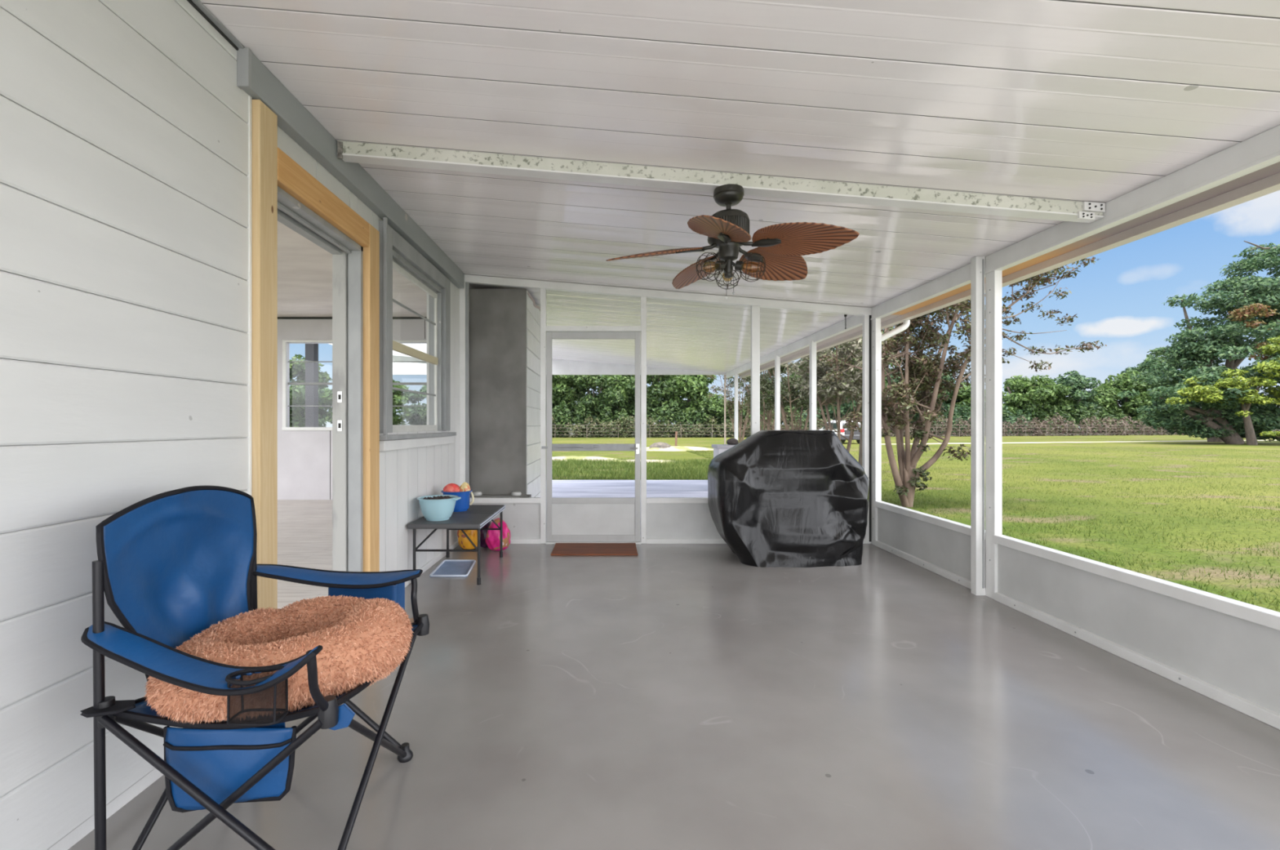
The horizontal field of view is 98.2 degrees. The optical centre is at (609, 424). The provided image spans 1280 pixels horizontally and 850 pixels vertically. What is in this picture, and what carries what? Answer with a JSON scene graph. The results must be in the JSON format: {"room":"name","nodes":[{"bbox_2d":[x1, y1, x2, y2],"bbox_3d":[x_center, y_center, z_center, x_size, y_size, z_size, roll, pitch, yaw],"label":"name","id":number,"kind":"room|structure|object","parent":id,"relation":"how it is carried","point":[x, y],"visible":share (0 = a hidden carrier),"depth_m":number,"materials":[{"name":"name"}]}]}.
{"room":"screened porch","nodes":[
{"label":"screened porch","id":0,"kind":"room"},
{"bbox_2d":[0,0,472,849],"bbox_3d":[-1.511,-0.175,3.150,0.158,2.850,9.500,0,0,0],"label":"wall","id":1,"kind":"structure","parent":0,"point":[126,125],"depth_m":1.57,"materials":[{"name":"paint"}]},
{"bbox_2d":[186,0,244,50],"bbox_3d":[-1.435,-1.456,1.880,0.050,0.014,6.960,0,0,0],"label":"trim","id":2,"kind":"structure","parent":1,"relation":"attached to","point":[200,5],"depth_m":2.00,"materials":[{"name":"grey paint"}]},
{"bbox_2d":[251,99,277,609],"bbox_3d":[-1.431,-0.077,2.275,0.058,2.455,0.120,0,0,0],"label":"trim","id":3,"kind":"structure","parent":1,"relation":"attached to","point":[264,120],"depth_m":2.24,"materials":[{"name":"brown wood"}]},
{"bbox_2d":[277,186,363,571],"bbox_3d":[-1.520,0.046,2.780,0.180,2.167,0.895,0,0,0],"label":"door","id":4,"kind":"structure","parent":1,"relation":"in","point":[347,254],"depth_m":3.19,"materials":[{"name":"grey paint"}]},
{"bbox_2d":[277,146,368,246],"bbox_3d":[-1.431,-1.106,2.781,0.058,0.138,0.889,0,0,0],"label":"trim","id":5,"kind":"structure","parent":1,"relation":"attached to","point":[293,179],"depth_m":2.67,"materials":[{"name":"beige wood"}]},
{"bbox_2d":[235,47,464,288],"bbox_3d":[-1.425,-1.382,3.725,0.067,0.154,3.190,0,0,0],"label":"beam","id":6,"kind":"structure","parent":1,"relation":"attached to","point":[253,77],"depth_m":2.76,"materials":[{"name":"grey paint"}]},
{"bbox_2d":[362,223,379,571],"bbox_3d":[-1.430,-0.013,3.296,0.060,2.325,0.135,0,0,0],"label":"trim","id":7,"kind":"structure","parent":1,"relation":"attached to","point":[371,253],"depth_m":3.26,"materials":[{"name":"brown wood"}]},
{"bbox_2d":[378,217,456,451],"bbox_3d":[-1.472,-0.570,4.210,0.175,1.470,1.560,0,0,0],"label":"window","id":8,"kind":"structure","parent":1,"relation":"in","point":[438,357],"depth_m":4.11,"materials":[{"name":"grey paint"}]},
{"bbox_2d":[277,499,332,608],"bbox_3d":[-3.895,1.110,4.035,4.610,0.120,7.470,0,0,0],"label":"floor","id":9,"kind":"structure","parent":0,"point":[304,526],"depth_m":5.01,"materials":[{"name":"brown wood"}]},
{"bbox_2d":[277,316,426,499],"bbox_3d":[-3.895,-0.234,7.824,4.610,2.567,0.131,0,0,0],"label":"wall","id":10,"kind":"structure","parent":0,"point":[304,457],"depth_m":7.77,"materials":[{"name":"paint"}]},
{"bbox_2d":[281,339,426,430],"bbox_3d":[-3.475,-0.557,7.782,2.230,1.265,0.085,0,0,0],"label":"window","id":11,"kind":"structure","parent":10,"relation":"in","point":[285,344],"depth_m":7.76,"materials":[{"name":"white paint"}]},
{"bbox_2d":[277,221,426,316],"bbox_3d":[-3.945,-1.567,4.035,4.710,0.100,7.670,0,0,0],"label":"ceiling","id":12,"kind":"structure","parent":0,"point":[304,268],"depth_m":6.01,"materials":[{"name":"white paint"}]},
{"bbox_2d":[469,288,540,497],"bbox_3d":[-1.163,-0.087,6.178,0.635,2.595,1.237,0,0,0],"label":"wall","id":13,"kind":"structure","parent":0,"point":[504,323],"depth_m":5.62,"materials":[{"name":"grey paint"}]},
{"bbox_2d":[527,292,540,309],"bbox_3d":[-0.768,-1.258,5.609,0.145,0.178,0.045,0,0,0],"label":"conduit","id":14,"kind":"object","parent":13,"relation":"attached to","point":[528,293],"visible":0.92,"depth_m":5.60,"materials":[{"name":"grey"}]},
{"bbox_2d":[392,315,862,444],"bbox_3d":[-1.705,-0.130,8.785,8.590,2.680,6.750,0,0,0],"label":"wall","id":15,"kind":"structure","parent":0,"point":[559,366],"depth_m":11.05,"materials":[{"name":"white paint"}]},
{"bbox_2d":[329,343,426,363],"bbox_3d":[-3.525,-1.235,9.450,3.050,0.470,1.100,0,0,0],"label":"eave","id":16,"kind":"object","parent":15,"relation":"attached to","point":[397,356],"depth_m":8.90,"materials":[{"name":"white paint"}]},
{"bbox_2d":[470,494,531,497],"bbox_3d":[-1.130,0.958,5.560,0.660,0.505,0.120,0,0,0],"label":"trim","id":17,"kind":"structure","parent":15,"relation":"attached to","point":[482,495],"depth_m":5.50,"materials":[{"name":"grey paint"}]},
{"bbox_2d":[472,491,481,495],"bbox_3d":[-1.335,0.687,5.555,0.100,0.036,0.100,0,0,0],"label":"plastic lid","id":18,"kind":"object","parent":17,"relation":"on","point":[475,493],"visible":0.93,"depth_m":5.52,"materials":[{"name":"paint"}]},
{"bbox_2d":[511,491,521,495],"bbox_3d":[-0.940,0.687,5.555,0.100,0.036,0.100,0,0,0],"label":"plastic lid","id":19,"kind":"object","parent":17,"relation":"on","point":[513,493],"visible":1,"depth_m":5.52,"materials":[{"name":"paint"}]},
{"bbox_2d":[545,540,640,544],"bbox_3d":[-0.161,1.141,5.380,0.922,0.018,0.100,0,0,0],"label":"trim","id":20,"kind":"structure","parent":15,"relation":"attached to","point":[546,542],"depth_m":5.33,"materials":[{"name":"white paint"}]},
{"bbox_2d":[737,314,902,375],"bbox_3d":[2.737,-1.094,8.830,0.295,0.012,6.740,0,0,0],"label":"trim","id":21,"kind":"structure","parent":15,"relation":"attached to","point":[891,316],"depth_m":7.16,"materials":[{"name":"beige wood"}]},
{"bbox_2d":[551,480,707,540],"bbox_3d":[-1.690,1.280,8.810,8.620,0.140,6.780,0,0,0],"label":"floor","id":22,"kind":"structure","parent":0,"point":[560,488],"depth_m":10.51,"materials":[{"name":"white concrete"}]},
{"bbox_2d":[305,343,318,426],"bbox_3d":[-5.540,-0.160,10.280,0.160,2.820,0.160,0,0,0],"label":"porch post","id":23,"kind":"object","parent":22,"relation":"on","point":[311,349],"visible":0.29,"depth_m":10.20,"materials":[{"name":"grey"}]},
{"bbox_2d":[711,444,735,457],"bbox_3d":[2.190,0.790,10.350,0.480,0.840,0.560,0,0,0],"label":"storage box","id":24,"kind":"object","parent":22,"relation":"on","point":[717,448],"visible":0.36,"depth_m":10.10,"materials":[{"name":"grey plastic"}]},
{"bbox_2d":[726,437,738,444],"bbox_3d":[2.279,0.305,10.302,0.233,0.130,0.214,0,0,0],"label":"bundle","id":25,"kind":"object","parent":24,"relation":"on","point":[731,441],"visible":0.98,"depth_m":10.22,"materials":[{"name":"grey fabric"}]},
{"bbox_2d":[459,274,871,543],"bbox_3d":[0.535,-0.155,5.379,3.990,2.611,0.062,0,0,0],"label":"wall","id":26,"kind":"structure","parent":0,"point":[664,520],"depth_m":5.36,"materials":[{"name":"white paint"}]},
{"bbox_2d":[541,331,639,542],"bbox_3d":[-0.183,0.114,5.353,0.954,2.032,0.059,0,0,0],"label":"door","id":27,"kind":"structure","parent":26,"relation":"in","point":[568,519],"depth_m":5.35,"materials":[{"name":"paint"}]},
{"bbox_2d":[67,543,1279,849],"bbox_3d":[0.520,1.210,1.910,4.200,0.120,7.020,0,0,0],"label":"floor","id":28,"kind":"structure","parent":0,"point":[664,696],"depth_m":2.07,"materials":[{"name":"grey paint"}]},
{"bbox_2d":[80,485,429,849],"bbox_3d":[-0.848,0.664,1.578,0.799,0.973,0.892,0,0,0],"label":"chair","id":29,"kind":"object","parent":28,"relation":"on","point":[171,566],"visible":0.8,"depth_m":1.33,"materials":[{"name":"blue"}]},
{"bbox_2d":[144,594,413,724],"bbox_3d":[-0.883,0.628,1.549,0.626,0.241,0.598,0,0,-8],"label":"pet bed","id":30,"kind":"object","parent":29,"relation":"on","point":[362,640],"visible":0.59,"depth_m":1.43,"materials":[{"name":"brown"}]},
{"bbox_2d":[429,559,475,577],"bbox_3d":[-1.238,1.141,4.421,0.320,0.017,0.486,0,0,0],"label":"tray","id":31,"kind":"object","parent":28,"relation":"on","point":[447,567],"visible":1,"depth_m":4.41,"materials":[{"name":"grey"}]},
{"bbox_2d":[407,504,505,585],"bbox_3d":[-1.183,0.926,4.405,0.524,0.447,0.950,0,0,0],"label":"folding table","id":32,"kind":"object","parent":28,"relation":"on","point":[477,516],"visible":0.75,"depth_m":4.00,"materials":[{"name":"grey plastic"}]},
{"bbox_2d":[417,494,461,520],"bbox_3d":[-1.279,0.621,4.130,0.308,0.165,0.296,0,0,0],"label":"plant pot","id":33,"kind":"object","parent":32,"relation":"on","point":[442,509],"visible":0.98,"depth_m":4.04,"materials":[{"name":"blue plastic"}]},
{"bbox_2d":[422,495,451,499],"bbox_3d":[-1.285,0.603,4.130,0.244,0.140,0.244,0,0,0],"label":"contents","id":34,"kind":"object","parent":33,"relation":"in","point":[438,497],"visible":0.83,"depth_m":4.13,"materials":[{"name":"brown"}]},
{"bbox_2d":[440,488,474,511],"bbox_3d":[-1.253,0.621,4.560,0.270,0.165,0.252,0,0,0],"label":"bucket","id":35,"kind":"object","parent":32,"relation":"on","point":[463,504],"visible":0.66,"depth_m":4.48,"materials":[{"name":"blue plastic"}]},
{"bbox_2d":[443,483,460,492],"bbox_3d":[-1.301,0.540,4.550,0.141,0.125,0.116,0,0,-11],"label":"ball","id":36,"kind":"object","parent":35,"relation":"in","point":[451,487],"visible":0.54,"depth_m":4.51,"materials":[{"name":"red plastic"}]},
{"bbox_2d":[459,481,470,491],"bbox_3d":[-1.198,0.537,4.571,0.087,0.132,0.098,0,0,0],"label":"ball","id":37,"kind":"object","parent":35,"relation":"in","point":[464,486],"visible":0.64,"depth_m":4.54,"materials":[{"name":"yellow plastic"}]},
{"bbox_2d":[457,529,477,549],"bbox_3d":[-1.300,0.985,5.101,0.208,0.330,0.167,0,0,0],"label":"bag","id":38,"kind":"object","parent":28,"relation":"on","point":[463,541],"visible":0.37,"depth_m":5.04,"materials":[{"name":"yellow fabric"}]},
{"bbox_2d":[480,520,490,547],"bbox_3d":[-1.166,1.000,5.180,0.135,0.300,0.136,0,0,0],"label":"bag","id":39,"kind":"object","parent":28,"relation":"on","point":[483,532],"visible":0.22,"depth_m":5.13,"materials":[{"name":"fabric"}]},
{"bbox_2d":[485,517,511,551],"bbox_3d":[-1.022,1.000,5.059,0.216,0.300,0.160,0,0,0],"label":"bag","id":40,"kind":"object","parent":28,"relation":"on","point":[493,536],"visible":0.87,"depth_m":5.00,"materials":[{"name":"pink fabric"}]},
{"bbox_2d":[551,542,637,555],"bbox_3d":[-0.138,1.142,5.098,0.768,0.016,0.455,0,0,0],"label":"doormat","id":41,"kind":"object","parent":28,"relation":"on","point":[559,548],"visible":1,"depth_m":5.06,"materials":[{"name":"brown fabric"}]},
{"bbox_2d":[707,430,869,567],"bbox_3d":[1.527,0.598,4.789,1.305,1.104,0.685,0,0,0],"label":"covered grill","id":42,"kind":"object","parent":28,"relation":"on","point":[776,498],"visible":1,"depth_m":4.56,"materials":[{"name":"black plastic"}]},
{"bbox_2d":[200,0,1279,373],"bbox_3d":[0.700,-1.331,5.268,4.360,0.450,14.020,0,0,0],"label":"ceiling","id":43,"kind":"structure","parent":0,"point":[1103,101],"depth_m":2.28,"materials":[{"name":"metal"}]},
{"bbox_2d":[337,140,1105,222],"bbox_3d":[0.565,-1.252,2.862,3.920,0.410,0.096,0,0,0],"label":"ceiling beam","id":44,"kind":"structure","parent":43,"relation":"attached to","point":[348,151],"depth_m":2.83,"materials":[{"name":"white metal"}]},
{"bbox_2d":[606,183,859,298],"bbox_3d":[0.596,-0.931,2.816,1.209,0.573,1.153,0,0,19],"label":"ceiling fan","id":45,"kind":"object","parent":44,"relation":"hanging from","point":[777,256],"visible":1,"depth_m":2.80,"materials":[{"name":"black metal"}]},
{"bbox_2d":[695,252,726,281],"bbox_3d":[0.530,-0.806,2.821,0.181,0.146,0.144,0,0,0],"label":"lampshade","id":46,"kind":"object","parent":45,"relation":"attached to","point":[720,264],"depth_m":2.83,"materials":[{"name":"grey metal"}]},
{"bbox_2d":[714,266,742,289],"bbox_3d":[0.637,-0.806,2.962,0.147,0.146,0.190,0,0,0],"label":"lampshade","id":47,"kind":"object","parent":45,"relation":"attached to","point":[728,270],"depth_m":2.93,"materials":[{"name":"grey metal"}]},
{"bbox_2d":[731,253,765,281],"bbox_3d":[0.703,-0.806,2.830,0.185,0.146,0.145,0,0,0],"label":"lampshade","id":48,"kind":"object","parent":45,"relation":"attached to","point":[739,265],"depth_m":2.83,"materials":[{"name":"grey metal"}]},
{"bbox_2d":[741,161,1279,377],"bbox_3d":[2.942,-1.095,5.300,0.115,0.110,13.800,0,0,0],"label":"trim","id":49,"kind":"structure","parent":43,"relation":"attached to","point":[1271,184],"depth_m":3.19,"materials":[{"name":"paint"}]},
{"bbox_2d":[880,320,910,500],"bbox_3d":[2.814,0.102,5.516,0.332,2.295,0.064,0,0,7],"label":"downspout","id":50,"kind":"object","parent":49,"relation":"attached to","point":[905,324],"visible":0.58,"depth_m":5.50,"materials":[{"name":"white paint"}]},
{"bbox_2d":[869,124,1279,729],"bbox_3d":[2.529,0.006,1.905,0.122,2.288,7.010,0,0,0],"label":"wall","id":51,"kind":"structure","parent":0,"point":[1226,651],"depth_m":3.07,"materials":[{"name":"white paint"}]},
{"label":"outside","id":52,"kind":"structure","parent":0,"visible":0},
{"bbox_2d":[567,429,1173,436],"bbox_3d":[40.000,1.295,109.000,240.000,0.050,100.000,0,0,0],"label":"ground","id":53,"kind":"structure","parent":52,"point":[567,429],"depth_m":71.75,"materials":[{"name":"green plant"}]},
{"bbox_2d":[539,374,586,423],"bbox_3d":[-5.184,-3.084,62.857,6.285,8.801,6.891,0,0,-30],"label":"broadleaf tree","id":54,"kind":"object","parent":53,"relation":"on","point":[558,381],"visible":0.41,"depth_m":60.34,"materials":[{"name":"green plant"}]},
{"bbox_2d":[555,374,627,434],"bbox_3d":[-1.569,-2.816,59.818,6.799,8.258,6.587,0,0,44],"label":"broadleaf tree","id":55,"kind":"object","parent":53,"relation":"on","point":[582,381],"visible":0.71,"depth_m":58.44,"materials":[{"name":"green plant"}]},
{"bbox_2d":[597,374,648,424],"bbox_3d":[1.106,-2.894,63.185,6.285,8.418,6.891,0,0,-23],"label":"broadleaf tree","id":56,"kind":"object","parent":53,"relation":"on","point":[618,381],"visible":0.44,"depth_m":60.92,"materials":[{"name":"green plant"}]},
{"bbox_2d":[618,374,676,418],"bbox_3d":[4.115,-3.433,61.076,7.139,9.496,6.916,0,0,30],"label":"broadleaf tree","id":57,"kind":"object","parent":53,"relation":"on","point":[655,393],"visible":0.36,"depth_m":59.20,"materials":[{"name":"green plant"}]},
{"bbox_2d":[647,374,716,427],"bbox_3d":[8.169,-2.749,62.011,6.732,8.139,7.682,0,0,-26],"label":"broadleaf tree","id":58,"kind":"object","parent":53,"relation":"on","point":[692,387],"visible":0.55,"depth_m":59.51,"materials":[{"name":"green plant"}]},
{"bbox_2d":[688,391,734,429],"bbox_3d":[11.061,-1.160,60.055,5.761,4.938,4.954,0,0,33],"label":"broadleaf tree","id":59,"kind":"object","parent":53,"relation":"on","point":[717,406],"visible":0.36,"depth_m":58.39,"materials":[{"name":"green plant"}]},
{"bbox_2d":[780,361,824,420],"bbox_3d":[21.090,-3.012,62.225,6.587,8.651,6.799,0,0,-40],"label":"broadleaf tree","id":60,"kind":"object","parent":53,"relation":"on","point":[798,409],"visible":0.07,"depth_m":60.37,"materials":[{"name":"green plant"}]},
{"bbox_2d":[822,364,861,420],"bbox_3d":[25.600,-3.177,63.596,6.616,8.985,6.798,0,0,35],"label":"broadleaf tree","id":61,"kind":"object","parent":53,"relation":"on","point":[850,404],"visible":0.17,"depth_m":61.38,"materials":[{"name":"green plant"}]},
{"bbox_2d":[852,364,890,413],"bbox_3d":[29.213,-3.874,64.573,7.479,10.381,7.246,0,0,-35],"label":"broadleaf tree","id":62,"kind":"object","parent":53,"relation":"on","point":[886,384],"visible":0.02,"depth_m":62.53,"materials":[{"name":"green plant"}]},
{"bbox_2d":[885,367,920,432],"bbox_3d":[34.131,-2.742,66.025,7.107,8.113,6.917,0,0,23],"label":"broadleaf tree","id":63,"kind":"object","parent":53,"relation":"on","point":[896,380],"visible":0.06,"depth_m":64.22,"materials":[{"name":"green plant"}]},
{"bbox_2d":[933,372,961,417],"bbox_3d":[42.326,-3.556,74.134,7.725,9.747,7.519,0,0,37],"label":"broadleaf tree","id":64,"kind":"object","parent":53,"relation":"on","point":[946,406],"visible":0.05,"depth_m":72.17,"materials":[{"name":"green plant"}]},
{"bbox_2d":[945,381,985,420],"bbox_3d":[47.659,-2.331,75.847,7.291,7.288,8.472,0,0,-34],"label":"broadleaf tree","id":65,"kind":"object","parent":53,"relation":"on","point":[964,396],"visible":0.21,"depth_m":73.58,"materials":[{"name":"green plant"}]},
{"bbox_2d":[1002,403,1022,420],"bbox_3d":[54.817,-1.064,78.969,7.116,4.745,6.124,0,0,3],"label":"broadleaf tree","id":66,"kind":"object","parent":53,"relation":"on","point":[1012,410],"visible":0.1,"depth_m":77.22,"materials":[{"name":"green plant"}]},
{"bbox_2d":[1018,377,1075,418],"bbox_3d":[63.675,-2.839,81.119,8.133,8.309,6.999,0,0,-22],"label":"broadleaf tree","id":67,"kind":"object","parent":53,"relation":"on","point":[1061,401],"visible":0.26,"depth_m":79.26,"materials":[{"name":"green plant"}]},
{"bbox_2d":[1042,369,1106,428],"bbox_3d":[67.927,-3.376,81.472,7.838,9.385,7.519,0,0,-20],"label":"broadleaf tree","id":68,"kind":"object","parent":53,"relation":"on","point":[1077,382],"visible":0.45,"depth_m":79.24,"materials":[{"name":"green plant"}]},
{"bbox_2d":[1068,386,1125,421],"bbox_3d":[71.444,-2.191,81.912,7.237,7.016,8.110,0,0,-8],"label":"broadleaf tree","id":69,"kind":"object","parent":53,"relation":"on","point":[1107,397],"visible":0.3,"depth_m":79.11,"materials":[{"name":"green plant"}]},
{"bbox_2d":[1092,369,1161,422],"bbox_3d":[76.196,-3.420,81.881,8.811,9.475,7.582,0,0,43],"label":"broadleaf tree","id":70,"kind":"object","parent":53,"relation":"on","point":[1122,381],"visible":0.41,"depth_m":80.00,"materials":[{"name":"green plant"}]},
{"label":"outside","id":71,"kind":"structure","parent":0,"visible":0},
{"bbox_2d":[539,434,1279,612],"bbox_3d":[35.000,1.550,60.000,250.000,0.500,200.000,0,0,0],"label":"ground","id":72,"kind":"structure","parent":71,"point":[700,442],"depth_m":10.01,"materials":[{"name":"green plant"}]},
{"bbox_2d":[289,385,331,426],"bbox_3d":[-23.414,-1.068,42.164,4.812,4.753,4.931,0,0,-43],"label":"broadleaf tree","id":73,"kind":"object","parent":72,"relation":"on","point":[322,421],"visible":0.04,"depth_m":41.44,"materials":[{"name":"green plant"}]},
{"bbox_2d":[289,354,332,426],"bbox_3d":[-19.342,-1.493,33.321,4.940,5.604,5.099,0,0,-3],"label":"broadleaf tree","id":74,"kind":"object","parent":72,"relation":"on","point":[297,414],"visible":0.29,"depth_m":32.57,"materials":[{"name":"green plant"}]},
{"bbox_2d":[320,379,413,425],"bbox_3d":[-14.862,-1.015,34.029,5.422,4.648,4.663,0,0,0],"label":"broadleaf tree","id":75,"kind":"object","parent":72,"relation":"on","point":[397,394],"visible":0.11,"depth_m":33.41,"materials":[{"name":"green plant"}]},
{"bbox_2d":[400,385,426,425],"bbox_3d":[-12.764,-0.772,38.138,4.210,4.158,4.314,0,0,-44],"label":"broadleaf tree","id":76,"kind":"object","parent":72,"relation":"on","point":[415,419],"visible":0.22,"depth_m":37.04,"materials":[{"name":"green plant"}]},
{"bbox_2d":[417,407,426,423],"bbox_3d":[-10.159,-0.462,36.088,4.484,3.535,3.614,0,0,-7],"label":"broadleaf tree","id":77,"kind":"object","parent":72,"relation":"on","point":[424,414],"visible":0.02,"depth_m":35.37,"materials":[{"name":"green plant"}]},
{"bbox_2d":[551,455,621,461],"bbox_3d":[-1.205,1.238,20.644,3.987,0.163,2.052,0,0,0],"label":"sand mound","id":78,"kind":"object","parent":72,"relation":"on","point":[565,458],"visible":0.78,"depth_m":20.13,"materials":[{"name":"beige sand"}]},
{"bbox_2d":[551,457,712,479],"bbox_3d":[0.012,1.230,16.175,10.238,0.140,7.931,0,0,0],"label":"grass","id":79,"kind":"structure","parent":72,"relation":"on","point":[700,473],"depth_m":15.46,"materials":[{"name":"green plant"}]},
{"bbox_2d":[609,459,670,462],"bbox_3d":[0.942,1.269,19.397,3.436,0.102,0.700,0,0,0],"label":"sand mound","id":80,"kind":"object","parent":72,"relation":"on","point":[651,460],"visible":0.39,"depth_m":19.29,"materials":[{"name":"beige sand"}]},
{"bbox_2d":[640,445,713,451],"bbox_3d":[3.357,1.208,28.386,5.674,0.225,1.873,0,0,0],"label":"sand mound","id":81,"kind":"object","parent":72,"relation":"on","point":[673,448],"visible":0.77,"depth_m":27.96,"materials":[{"name":"beige sand"}]},
{"bbox_2d":[648,441,671,448],"bbox_3d":[2.619,1.030,28.600,1.203,0.300,1.221,0,0,0],"label":"debris pile","id":82,"kind":"object","parent":81,"relation":"on","point":[660,445],"visible":0.95,"depth_m":28.22,"materials":[{"name":"beige stone"}]},
{"bbox_2d":[551,395,807,437],"bbox_3d":[3.994,-0.557,58.531,33.978,5.332,4.455,0,0,-2],"label":"hedge","id":83,"kind":"object","parent":72,"relation":"on","point":[562,413],"visible":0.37,"depth_m":57.73,"materials":[{"name":"green plant"}]},
{"bbox_2d":[539,414,844,437],"bbox_3d":[6.403,0.276,57.140,37.616,2.804,2.034,0,0,-2],"label":"brush","id":84,"kind":"object","parent":72,"relation":"on","point":[703,431],"visible":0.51,"depth_m":56.94,"materials":[{"name":"green plant"}]},
{"bbox_2d":[703,371,766,443],"bbox_3d":[5.940,-1.065,26.186,2.902,4.757,3.302,0,0,-32],"label":"crape myrtle","id":85,"kind":"object","parent":72,"relation":"on","point":[731,408],"visible":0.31,"depth_m":25.90,"materials":[{"name":"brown plant"}]},
{"bbox_2d":[726,361,799,431],"bbox_3d":[5.592,-0.928,20.402,2.828,4.484,2.877,0,0,43],"label":"crape myrtle","id":86,"kind":"object","parent":72,"relation":"on","point":[763,406],"visible":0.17,"depth_m":20.03,"materials":[{"name":"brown plant"}]},
{"bbox_2d":[749,347,835,430],"bbox_3d":[5.408,-0.858,16.258,2.894,4.341,2.897,0,0,-17],"label":"crape myrtle","id":87,"kind":"object","parent":72,"relation":"on","point":[789,394],"visible":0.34,"depth_m":16.10,"materials":[{"name":"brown plant"}]},
{"bbox_2d":[819,420,860,443],"bbox_3d":[16.600,0.485,39.940,1.900,1.630,4.360,0,0,0],"label":"car","id":88,"kind":"object","parent":72,"relation":"on","point":[844,432],"visible":0.27,"depth_m":37.87,"materials":[{"name":"white paint"}]},
{"bbox_2d":[782,326,902,452],"bbox_3d":[5.302,-0.950,12.450,2.712,4.528,2.460,0,0,-31],"label":"crape myrtle","id":89,"kind":"object","parent":72,"relation":"on","point":[848,386],"visible":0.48,"depth_m":12.08,"materials":[{"name":"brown plant"}]},
{"bbox_2d":[551,424,1162,437],"bbox_3d":[39.015,0.644,65.227,102.091,1.313,18.817,0,0,0],"label":"wire fence","id":90,"kind":"object","parent":72,"relation":"on","point":[1086,427],"visible":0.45,"depth_m":59.35,"materials":[{"name":"brown"}]},
{"bbox_2d":[830,326,905,466],"bbox_3d":[6.954,-0.956,14.959,2.022,4.520,2.398,0,0,0],"label":"leafy tree","id":91,"kind":"object","parent":72,"relation":"on","point":[890,363],"visible":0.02,"depth_m":14.96,"materials":[{"name":"green plant"}]},
{"bbox_2d":[793,401,1035,435],"bbox_3d":[39.216,-0.719,68.799,44.203,5.597,4.173,0,0,-25],"label":"brush","id":92,"kind":"object","parent":72,"relation":"on","point":[956,413],"visible":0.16,"depth_m":71.38,"materials":[{"name":"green plant"}]},
{"bbox_2d":[818,254,1106,506],"bbox_3d":[5.651,-0.942,9.049,4.171,4.528,2.964,0,0,26],"label":"crape myrtle","id":93,"kind":"object","parent":72,"relation":"on","point":[920,370],"visible":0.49,"depth_m":8.75,"materials":[{"name":"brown plant"}]},
{"bbox_2d":[844,413,1189,436],"bbox_3d":[56.796,0.085,67.134,66.917,3.449,18.209,0,0,0],"label":"brush","id":94,"kind":"object","parent":72,"relation":"on","point":[1037,427],"visible":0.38,"depth_m":66.08,"materials":[{"name":"green plant"}]},
{"bbox_2d":[1002,374,1057,418],"bbox_3d":[59.608,-3.040,80.047,8.141,8.723,9.123,0,0,27],"label":"broadleaf tree","id":95,"kind":"object","parent":72,"relation":"on","point":[1033,392],"visible":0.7,"depth_m":77.77,"materials":[{"name":"green plant"}]},
{"bbox_2d":[881,439,1277,444],"bbox_3d":[38.574,1.299,42.320,44.844,0.022,1.933,0,0,-15],"label":"path","id":96,"kind":"structure","parent":72,"relation":"on","point":[1274,439],"depth_m":41.58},
{"bbox_2d":[1013,400,1229,434],"bbox_3d":[75.039,-0.668,78.669,36.559,5.431,5.518,0,0,0],"label":"brush","id":97,"kind":"object","parent":72,"relation":"on","point":[1101,414],"visible":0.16,"depth_m":77.48,"materials":[{"name":"green plant"}]},
{"bbox_2d":[1117,355,1179,432],"bbox_3d":[80.068,-4.507,81.466,8.465,11.656,8.120,0,0,-23],"label":"broadleaf tree","id":98,"kind":"object","parent":72,"relation":"on","point":[1146,364],"visible":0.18,"depth_m":81.78,"materials":[{"name":"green plant"}]},
{"bbox_2d":[1146,347,1199,416],"bbox_3d":[85.645,-5.286,83.803,8.480,13.212,10.791,0,0,26],"label":"broadleaf tree","id":99,"kind":"object","parent":72,"relation":"on","point":[1156,354],"visible":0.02,"depth_m":83.50,"materials":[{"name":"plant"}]},
{"bbox_2d":[1116,319,1279,444],"bbox_3d":[43.417,-2.792,37.141,13.579,8.764,7.048,0,0,0],"label":"cedar tree","id":100,"kind":"object","parent":72,"relation":"on","point":[1230,429],"visible":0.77,"depth_m":37.47,"materials":[{"name":"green plant"}]},
{"bbox_2d":[1128,240,1279,442],"bbox_3d":[49.891,-6.420,42.043,16.458,15.598,8.385,0,0,12],"label":"oak tree","id":101,"kind":"object","parent":72,"relation":"on","point":[1188,353],"visible":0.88,"depth_m":41.59,"materials":[{"name":"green plant"}]},
{"bbox_2d":[1226,302,1279,361],"bbox_3d":[48.121,-7.204,38.035,9.530,7.192,4.957,0,0,-20],"label":"foliage","id":102,"kind":"object","parent":101,"relation":"attached to","point":[1245,311],"visible":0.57,"depth_m":38.00,"materials":[{"name":"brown plant"}]},
{"bbox_2d":[1164,335,1279,444],"bbox_3d":[40.984,-2.224,35.514,8.821,7.152,3.464,0,0,16],"label":"cedar tree","id":103,"kind":"object","parent":72,"relation":"on","point":[1199,393],"visible":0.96,"depth_m":35.54,"materials":[{"name":"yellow plant"}]},
{"bbox_2d":[1258,429,1279,438],"bbox_3d":[41.851,0.817,34.413,2.370,1.089,1.253,0,0,19],"label":"shrub","id":104,"kind":"object","parent":72,"relation":"on","point":[1276,433],"visible":1,"depth_m":34.38,"materials":[{"name":"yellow plant"}]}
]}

